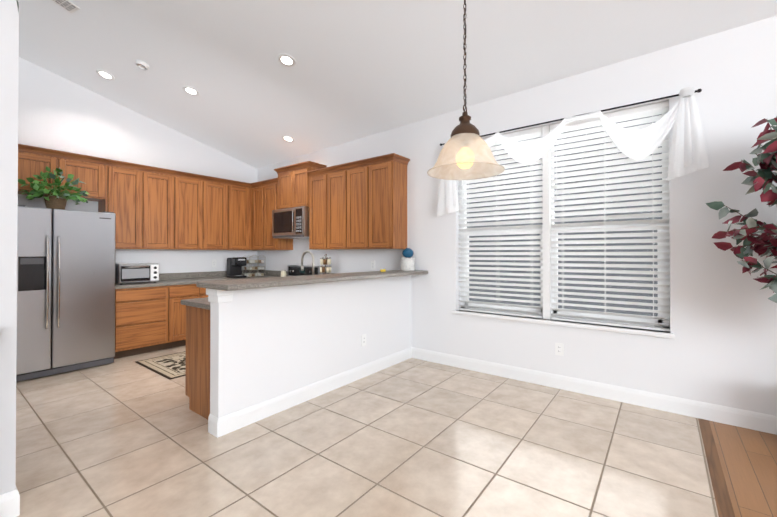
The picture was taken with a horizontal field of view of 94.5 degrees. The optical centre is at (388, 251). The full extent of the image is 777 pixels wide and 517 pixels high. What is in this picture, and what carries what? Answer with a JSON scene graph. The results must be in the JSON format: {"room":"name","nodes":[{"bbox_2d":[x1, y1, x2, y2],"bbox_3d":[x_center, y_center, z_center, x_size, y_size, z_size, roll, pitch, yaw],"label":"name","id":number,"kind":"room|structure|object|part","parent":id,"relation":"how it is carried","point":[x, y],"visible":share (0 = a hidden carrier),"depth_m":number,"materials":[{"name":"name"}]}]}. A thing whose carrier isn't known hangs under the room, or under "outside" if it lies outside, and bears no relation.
{"room":"kitchen","nodes":[
{"label":"kitchen","id":0,"kind":"room"},
{"bbox_2d":[18,57,256,273],"bbox_3d":[-4.863,-0.706,3.602,0.200,4.080,8.220,0,-1,37],"label":"wall","id":1,"kind":"structure","parent":0,"point":[57,112],"depth_m":4.91,"materials":[{"name":"white paint"}]},
{"bbox_2d":[18,144,65,196],"bbox_3d":[-4.110,-0.918,4.154,0.323,0.512,0.511,0,-1,37],"label":"upper cabinet","id":2,"kind":"object","parent":1,"relation":"attached to","point":[32,160],"depth_m":4.08,"materials":[{"name":"brown wood"}]},
{"bbox_2d":[66,152,105,201],"bbox_3d":[-3.877,-0.916,4.458,0.323,0.512,0.519,0,-1,37],"label":"upper cabinet","id":3,"kind":"object","parent":1,"relation":"attached to","point":[91,170],"depth_m":4.44,"materials":[{"name":"brown wood"}]},
{"bbox_2d":[98,159,149,248],"bbox_3d":[-3.575,-0.599,4.851,0.323,1.140,0.471,0,-1,37],"label":"upper cabinet","id":4,"kind":"object","parent":1,"relation":"attached to","point":[127,184],"depth_m":4.77,"materials":[{"name":"brown wood"}]},
{"bbox_2d":[150,166,173,249],"bbox_3d":[-3.377,-0.597,5.110,0.323,1.140,0.466,0,-1,37],"label":"upper cabinet","id":5,"kind":"object","parent":1,"relation":"attached to","point":[161,179],"depth_m":5.08,"materials":[{"name":"brown wood"}]},
{"bbox_2d":[115,270,256,283],"bbox_3d":[-3.132,0.384,5.672,0.020,0.100,2.326,0,-1,37],"label":"backsplash","id":6,"kind":"structure","parent":1,"relation":"attached to","point":[188,275],"depth_m":5.64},
{"bbox_2d":[174,170,209,249],"bbox_3d":[-3.089,-0.595,5.486,0.323,1.140,0.481,0,-1,37],"label":"upper cabinet","id":7,"kind":"object","parent":1,"relation":"attached to","point":[191,191],"depth_m":5.40,"materials":[{"name":"brown wood"}]},
{"bbox_2d":[210,176,229,249],"bbox_3d":[-2.886,-0.593,5.751,0.323,1.140,0.471,0,-1,37],"label":"upper cabinet","id":8,"kind":"object","parent":1,"relation":"attached to","point":[219,187],"depth_m":5.75,"materials":[{"name":"brown wood"}]},
{"bbox_2d":[230,180,249,249],"bbox_3d":[-2.625,-0.590,6.093,0.323,1.140,0.389,0,-1,37],"label":"upper cabinet","id":9,"kind":"object","parent":1,"relation":"attached to","point":[239,191],"depth_m":6.02,"materials":[{"name":"brown wood"}]},
{"bbox_2d":[206,280,229,295],"bbox_3d":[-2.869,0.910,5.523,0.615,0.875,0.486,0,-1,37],"label":"countertop","id":10,"kind":"structure","parent":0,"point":[214,284],"depth_m":2.49,"materials":[{"name":"grey stone"}]},
{"bbox_2d":[242,280,289,289],"bbox_3d":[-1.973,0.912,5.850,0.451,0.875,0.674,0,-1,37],"label":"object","id":11,"kind":"structure","parent":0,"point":[246,284],"depth_m":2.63,"materials":[{"name":"grey stone"}]},
{"bbox_2d":[246,276,293,279],"bbox_3d":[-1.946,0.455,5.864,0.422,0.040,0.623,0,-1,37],"label":"countertop","id":12,"kind":"structure","parent":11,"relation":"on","point":[264,277],"depth_m":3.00,"materials":[{"name":"grey stone"}]},
{"bbox_2d":[281,270,285,276],"bbox_3d":[-1.645,0.359,5.627,0.084,0.125,0.084,0,-1,37],"label":"jar","id":13,"kind":"object","parent":12,"relation":"on","point":[283,273],"visible":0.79,"depth_m":5.59,"materials":[{"name":"beige"}]},
{"bbox_2d":[16,345,718,516],"bbox_3d":[-2.405,1.349,1.567,6.160,0.060,8.000,0,-1,37],"label":"floor","id":14,"kind":"structure","parent":0,"point":[128,436],"depth_m":2.37,"materials":[{"name":"beige tile"}]},
{"bbox_2d":[16,205,115,381],"bbox_3d":[-3.783,0.436,4.130,0.804,1.804,0.885,0,-1,37],"label":"fridge","id":15,"kind":"object","parent":14,"relation":"on","point":[65,290],"visible":0.83,"depth_m":3.90,"materials":[{"name":"grey metal"}]},
{"bbox_2d":[18,166,88,209],"bbox_3d":[-3.708,-0.713,4.010,0.433,0.490,0.604,0,-1,37],"label":"ivy plant","id":16,"kind":"object","parent":15,"relation":"on","point":[55,200],"visible":0.98,"depth_m":3.99,"materials":[{"name":"green plant"}]},
{"bbox_2d":[114,284,169,358],"bbox_3d":[-3.414,0.905,4.810,0.615,0.875,0.600,0,-1,37],"label":"base cabinet","id":17,"kind":"object","parent":14,"relation":"on","point":[142,315],"depth_m":4.64,"materials":[{"name":"brown wood"}]},
{"bbox_2d":[115,276,245,287],"bbox_3d":[-2.885,0.452,5.497,0.624,0.040,2.348,0,-1,37],"label":"countertop","id":18,"kind":"structure","parent":17,"relation":"on","point":[205,279],"depth_m":4.97,"materials":[{"name":"grey stone"}]},
{"bbox_2d":[115,263,158,284],"bbox_3d":[-3.380,0.294,4.801,0.408,0.265,0.460,0,-1,37],"label":"toaster oven","id":19,"kind":"object","parent":18,"relation":"on","point":[135,272],"visible":0.85,"depth_m":4.67,"materials":[{"name":"silver metal"}]},
{"bbox_2d":[226,257,246,277],"bbox_3d":[-2.489,0.267,5.896,0.293,0.335,0.200,0,-1,37],"label":"coffee maker","id":20,"kind":"object","parent":18,"relation":"on","point":[234,266],"visible":1,"depth_m":5.84,"materials":[{"name":"black plastic"}]},
{"bbox_2d":[243,255,265,276],"bbox_3d":[-2.300,0.250,6.154,0.206,0.373,0.306,0,-1,37],"label":"basket","id":21,"kind":"object","parent":18,"relation":"on","point":[257,267],"visible":0.98,"depth_m":6.09,"materials":[{"name":"silver metal"}]},
{"bbox_2d":[136,351,185,378],"bbox_3d":[-2.482,1.334,4.271,0.990,0.007,0.600,0,-1,37],"label":"kitchen rug","id":22,"kind":"object","parent":14,"relation":"on","point":[171,366],"visible":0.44,"depth_m":4.22,"materials":[{"name":"beige fabric"}]},
{"bbox_2d":[170,284,205,347],"bbox_3d":[-3.084,0.908,5.242,0.615,0.875,0.486,0,-1,37],"label":"base cabinet","id":23,"kind":"object","parent":14,"relation":"on","point":[177,292],"depth_m":4.98,"materials":[{"name":"brown wood"}]},
{"bbox_2d":[182,304,209,418],"bbox_3d":[-1.358,0.893,3.099,0.611,0.875,0.498,0,-1,37],"label":"base cabinet","id":24,"kind":"object","parent":14,"relation":"on","point":[195,321],"depth_m":2.94,"materials":[{"name":"brown wood"}]},
{"bbox_2d":[178,296,209,311],"bbox_3d":[-0.795,0.441,3.847,0.622,0.040,2.428,0,-1,37],"label":"countertop","id":25,"kind":"structure","parent":24,"relation":"on","point":[199,301],"depth_m":2.97,"materials":[{"name":"grey stone"}]},
{"bbox_2d":[301,251,313,274],"bbox_3d":[-0.794,0.204,3.635,0.212,0.422,0.106,0,-1,37],"label":"faucet","id":26,"kind":"object","parent":25,"relation":"on","point":[302,257],"visible":0.62,"depth_m":3.60,"materials":[{"name":"silver metal"}]},
{"bbox_2d":[0,0,410,494],"bbox_3d":[-2.210,-0.002,1.427,0.170,2.640,8.000,0,-1,37],"label":"wall","id":27,"kind":"structure","parent":14,"relation":"on","point":[269,343],"depth_m":2.83,"materials":[{"name":"white paint"}]},
{"bbox_2d":[0,487,19,516],"bbox_3d":[-3.277,1.244,0.046,0.144,0.130,4.524,0,-1,37],"label":"baseboard","id":28,"kind":"structure","parent":27,"relation":"attached to","point":[10,504],"depth_m":1.77,"materials":[{"name":"white"}]},
{"bbox_2d":[206,288,233,302],"bbox_3d":[-1.244,0.321,2.647,0.168,0.103,0.124,0,-1,37],"label":"trim","id":29,"kind":"structure","parent":27,"relation":"attached to","point":[218,296],"depth_m":2.60,"materials":[{"name":"white paint"}]},
{"bbox_2d":[212,347,411,437],"bbox_3d":[-0.486,1.268,3.544,0.044,0.130,2.460,0,-1,37],"label":"baseboard","id":30,"kind":"structure","parent":27,"relation":"attached to","point":[239,419],"depth_m":3.12,"materials":[{"name":"white"}]},
{"bbox_2d":[290,280,350,283],"bbox_3d":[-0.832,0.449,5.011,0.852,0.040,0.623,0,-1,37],"label":"countertop","id":31,"kind":"structure","parent":27,"relation":"on","point":[291,281],"depth_m":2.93,"materials":[{"name":"grey stone"}]},
{"bbox_2d":[320,254,331,273],"bbox_3d":[-0.886,0.234,5.072,0.170,0.390,0.170,0,-1,37],"label":"spice rack","id":32,"kind":"object","parent":31,"relation":"on","point":[325,265],"visible":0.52,"depth_m":5.03,"materials":[{"name":"silver metal"}]},
{"bbox_2d":[401,258,414,270],"bbox_3d":[0.240,0.159,4.430,0.180,0.157,0.180,0,-1,37],"label":"canister","id":33,"kind":"object","parent":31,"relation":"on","point":[407,264],"visible":0.94,"depth_m":4.35,"materials":[{"name":"white ceramic"}]},
{"bbox_2d":[402,248,413,257],"bbox_3d":[0.240,0.021,4.431,0.142,0.118,0.142,0,-1,37],"label":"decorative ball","id":34,"kind":"object","parent":33,"relation":"on","point":[407,252],"visible":1,"depth_m":4.38,"materials":[{"name":"blue"}]},
{"bbox_2d":[361,334,365,345],"bbox_3d":[-0.262,0.945,3.821,0.006,0.120,0.074,0,-1,37],"label":"outlet","id":35,"kind":"object","parent":27,"relation":"attached to","point":[363,340],"visible":1,"depth_m":3.81,"materials":[{"name":"white plastic"}]},
{"bbox_2d":[288,265,319,275],"bbox_3d":[-1.514,0.785,5.450,0.756,1.125,0.696,0,-1,37],"label":"range","id":36,"kind":"object","parent":14,"relation":"on","point":[294,270],"visible":0.15,"depth_m":5.67,"materials":[{"name":"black metal"}]},
{"bbox_2d":[19,0,776,168],"bbox_3d":[0.714,-2.371,-0.781,14.400,1.711,8.420,0,-1,37],"label":"ceiling","id":37,"kind":"structure","parent":0,"point":[362,69],"depth_m":3.55,"materials":[{"name":"white paint"}]},
{"bbox_2d":[52,0,79,12],"bbox_3d":[-2.993,-2.285,3.256,0.156,0.011,0.270,1,-13,26],"label":"ceiling vent","id":38,"kind":"object","parent":37,"relation":"in","point":[69,6],"visible":1,"depth_m":3.31,"materials":[{"name":"white plastic"}]},
{"bbox_2d":[96,70,114,79],"bbox_3d":[-3.402,-2.115,4.320,0.184,0.007,0.184,-2,-15,37],"label":"recessed light","id":39,"kind":"object","parent":37,"relation":"in","point":[105,75],"visible":0.98,"depth_m":4.31,"materials":[{"name":"white"}]},
{"bbox_2d":[135,60,148,69],"bbox_3d":[-2.763,-2.083,4.032,0.132,0.034,0.132,-2,-15,37],"label":"smoke detector","id":40,"kind":"object","parent":37,"relation":"attached to","point":[143,65],"visible":1,"depth_m":4.00,"materials":[{"name":"white plastic"}]},
{"bbox_2d":[183,86,198,95],"bbox_3d":[-2.436,-1.974,4.432,0.184,0.007,0.184,-2,-15,37],"label":"recessed light","id":41,"kind":"object","parent":37,"relation":"in","point":[190,90],"visible":1,"depth_m":4.42,"materials":[{"name":"white"}]},
{"bbox_2d":[278,54,295,66],"bbox_3d":[-1.045,-1.959,3.693,0.184,0.007,0.184,-2,-15,37],"label":"recessed light","id":42,"kind":"object","parent":37,"relation":"in","point":[287,60],"visible":1,"depth_m":3.69,"materials":[{"name":"white"}]},
{"bbox_2d":[282,135,293,141],"bbox_3d":[-1.492,-1.669,5.341,0.184,0.007,0.184,-2,-15,37],"label":"recessed light","id":43,"kind":"object","parent":37,"relation":"in","point":[288,138],"visible":1,"depth_m":5.34,"materials":[{"name":"white"}]},
{"bbox_2d":[427,0,504,179],"bbox_3d":[0.384,-1.287,1.806,0.380,1.787,0.380,0,-1,37],"label":"pendant light","id":44,"kind":"object","parent":37,"relation":"hanging from","point":[465,153],"visible":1,"depth_m":1.75,"materials":[{"name":"beige glass"}]},
{"bbox_2d":[257,16,776,415],"bbox_3d":[3.127,-0.324,2.520,14.200,3.300,0.220,0,-1,37],"label":"wall","id":45,"kind":"structure","parent":0,"point":[720,349],"depth_m":3.01,"materials":[{"name":"white paint"}]},
{"bbox_2d":[250,182,257,249],"bbox_3d":[-2.104,-0.590,6.182,0.434,1.140,0.322,0,-1,37],"label":"upper cabinet","id":46,"kind":"object","parent":45,"relation":"attached to","point":[253,187],"depth_m":6.13,"materials":[{"name":"brown wood"}]},
{"bbox_2d":[258,178,292,249],"bbox_3d":[-1.863,-0.591,5.997,0.441,1.140,0.322,0,-1,37],"label":"upper cabinet","id":47,"kind":"object","parent":45,"relation":"attached to","point":[267,189],"depth_m":5.90,"materials":[{"name":"brown wood"}]},
{"bbox_2d":[274,166,285,208],"bbox_3d":[-1.507,-0.982,5.728,0.446,0.662,0.322,0,-1,37],"label":"upper cabinet","id":48,"kind":"object","parent":45,"relation":"attached to","point":[281,172],"depth_m":5.66,"materials":[{"name":"brown wood"}]},
{"bbox_2d":[286,161,325,207],"bbox_3d":[-1.258,-0.983,5.537,0.446,0.662,0.322,0,-1,37],"label":"upper cabinet","id":49,"kind":"object","parent":45,"relation":"attached to","point":[297,175],"depth_m":5.42,"materials":[{"name":"brown wood"}]},
{"bbox_2d":[272,206,308,238],"bbox_3d":[-1.426,-0.429,5.573,0.756,0.443,0.460,0,-1,37],"label":"microwave","id":50,"kind":"object","parent":49,"relation":"attached to","point":[290,223],"visible":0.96,"depth_m":5.37,"materials":[{"name":"silver metal"}]},
{"bbox_2d":[309,168,321,249],"bbox_3d":[-0.896,-0.596,5.258,0.457,1.140,0.322,0,-1,37],"label":"upper cabinet","id":51,"kind":"object","parent":45,"relation":"attached to","point":[315,210],"depth_m":5.19,"materials":[{"name":"brown wood"}]},
{"bbox_2d":[259,270,396,279],"bbox_3d":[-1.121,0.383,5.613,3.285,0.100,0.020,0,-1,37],"label":"backsplash","id":52,"kind":"structure","parent":45,"relation":"attached to","point":[333,276],"depth_m":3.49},
{"bbox_2d":[322,164,341,249],"bbox_3d":[-0.617,-0.598,5.044,0.523,1.140,0.322,0,-1,37],"label":"upper cabinet","id":53,"kind":"object","parent":45,"relation":"attached to","point":[332,176],"depth_m":4.98,"materials":[{"name":"brown wood"}]},
{"bbox_2d":[342,160,365,248],"bbox_3d":[-0.314,-0.599,4.812,0.520,1.140,0.322,0,-1,37],"label":"upper cabinet","id":54,"kind":"object","parent":45,"relation":"attached to","point":[360,204],"depth_m":4.75,"materials":[{"name":"brown wood"}]},
{"bbox_2d":[371,261,374,269],"bbox_3d":[-0.214,0.193,4.931,0.074,0.120,0.006,0,-1,37],"label":"outlet","id":55,"kind":"object","parent":45,"relation":"attached to","point":[372,265],"visible":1,"depth_m":4.93,"materials":[{"name":"white plastic"}]},
{"bbox_2d":[362,153,409,248],"bbox_3d":[-0.037,-0.601,4.600,0.451,1.140,0.322,0,-1,37],"label":"upper cabinet","id":56,"kind":"object","parent":45,"relation":"attached to","point":[384,178],"depth_m":4.47,"materials":[{"name":"brown wood"}]},
{"bbox_2d":[555,343,563,355],"bbox_3d":[1.660,0.953,3.491,0.074,0.120,0.006,0,-1,37],"label":"outlet","id":57,"kind":"object","parent":45,"relation":"attached to","point":[559,349],"visible":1,"depth_m":3.49,"materials":[{"name":"white plastic"}]},
{"bbox_2d":[452,310,674,338],"bbox_3d":[1.615,0.702,3.648,2.020,0.035,0.255,0,-1,37],"label":"window sill","id":58,"kind":"structure","parent":45,"relation":"attached to","point":[647,332],"depth_m":3.40,"materials":[{"name":"white"}]},
{"bbox_2d":[461,109,669,328],"bbox_3d":[1.629,-0.291,3.673,1.960,1.950,0.150,0,-1,37],"label":"window","id":59,"kind":"structure","parent":45,"relation":"in","point":[601,315],"depth_m":3.61,"materials":[{"name":"white plastic"}]},
{"bbox_2d":[458,127,542,317],"bbox_3d":[1.199,-0.289,3.947,0.941,1.946,0.077,0,-1,37],"label":"window blind","id":60,"kind":"object","parent":59,"relation":"attached to","point":[530,134],"visible":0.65,"depth_m":3.90,"materials":[{"name":"white plastic"}]},
{"bbox_3d":[1.604,-0.291,3.640,0.066,1.946,0.068,0,-1,37],"label":"window mullion cover","id":61,"kind":"part","parent":59,"relation":"part of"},
{"bbox_2d":[466,124,661,316],"bbox_3d":[1.656,-0.290,3.709,1.860,1.850,0.004,0,-1,37],"label":"window panel","id":62,"kind":"object","parent":59,"relation":"attached to","point":[575,245],"visible":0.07,"depth_m":3.54,"materials":[{"name":"clear glass"}]},
{"bbox_2d":[550,101,669,331],"bbox_3d":[2.005,-0.293,3.330,0.941,1.946,0.077,0,-1,37],"label":"window blind","id":63,"kind":"object","parent":59,"relation":"attached to","point":[637,113],"visible":0.81,"depth_m":3.31,"materials":[{"name":"white plastic"}]},
{"bbox_2d":[440,89,701,145],"bbox_3d":[1.544,-1.235,3.536,2.320,0.066,0.100,0,-1,37],"label":"curtain rod","id":64,"kind":"object","parent":45,"relation":"attached to","point":[666,97],"visible":0.69,"depth_m":3.18,"materials":[{"name":"black"}]},
{"bbox_2d":[436,87,708,216],"bbox_3d":[1.521,-0.850,3.495,2.390,0.893,0.100,0,-1,37],"label":"curtain valance","id":65,"kind":"object","parent":45,"relation":"hanging from","point":[688,152],"visible":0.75,"depth_m":2.99,"materials":[{"name":"white fabric"}]},
{"bbox_2d":[412,347,776,434],"bbox_3d":[4.489,1.253,1.319,10.590,0.130,0.014,0,-1,37],"label":"baseboard","id":66,"kind":"structure","parent":45,"relation":"attached to","point":[757,421],"depth_m":3.19,"materials":[{"name":"white"}]},
{"bbox_2d":[698,418,776,516],"bbox_3d":[3.154,1.318,-2.688,7.840,0.061,8.000,0,-1,37],"label":"floor","id":67,"kind":"structure","parent":0,"point":[742,464],"depth_m":2.19,"materials":[{"name":"brown wood"}]},
{"label":"outside","id":68,"kind":"structure","parent":0,"visible":0},
{"bbox_2d":[467,114,661,315],"bbox_3d":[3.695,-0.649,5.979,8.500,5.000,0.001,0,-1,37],"label":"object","id":69,"kind":"structure","parent":68,"point":[586,279],"depth_m":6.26,"materials":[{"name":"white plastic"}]},
{"bbox_3d":[2.852,1.088,2.217,0.470,0.464,0.449,0,-1,37],"label":"base","id":70,"kind":"object","parent":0,"visible":0},
{"bbox_2d":[705,117,776,302],"bbox_3d":[2.561,0.008,2.033,1.107,1.973,0.894,0,-1,37],"label":"leaves","id":71,"kind":"object","parent":70,"relation":"in","point":[765,241],"visible":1,"depth_m":2.39,"materials":[{"name":"red plant"}]}
]}

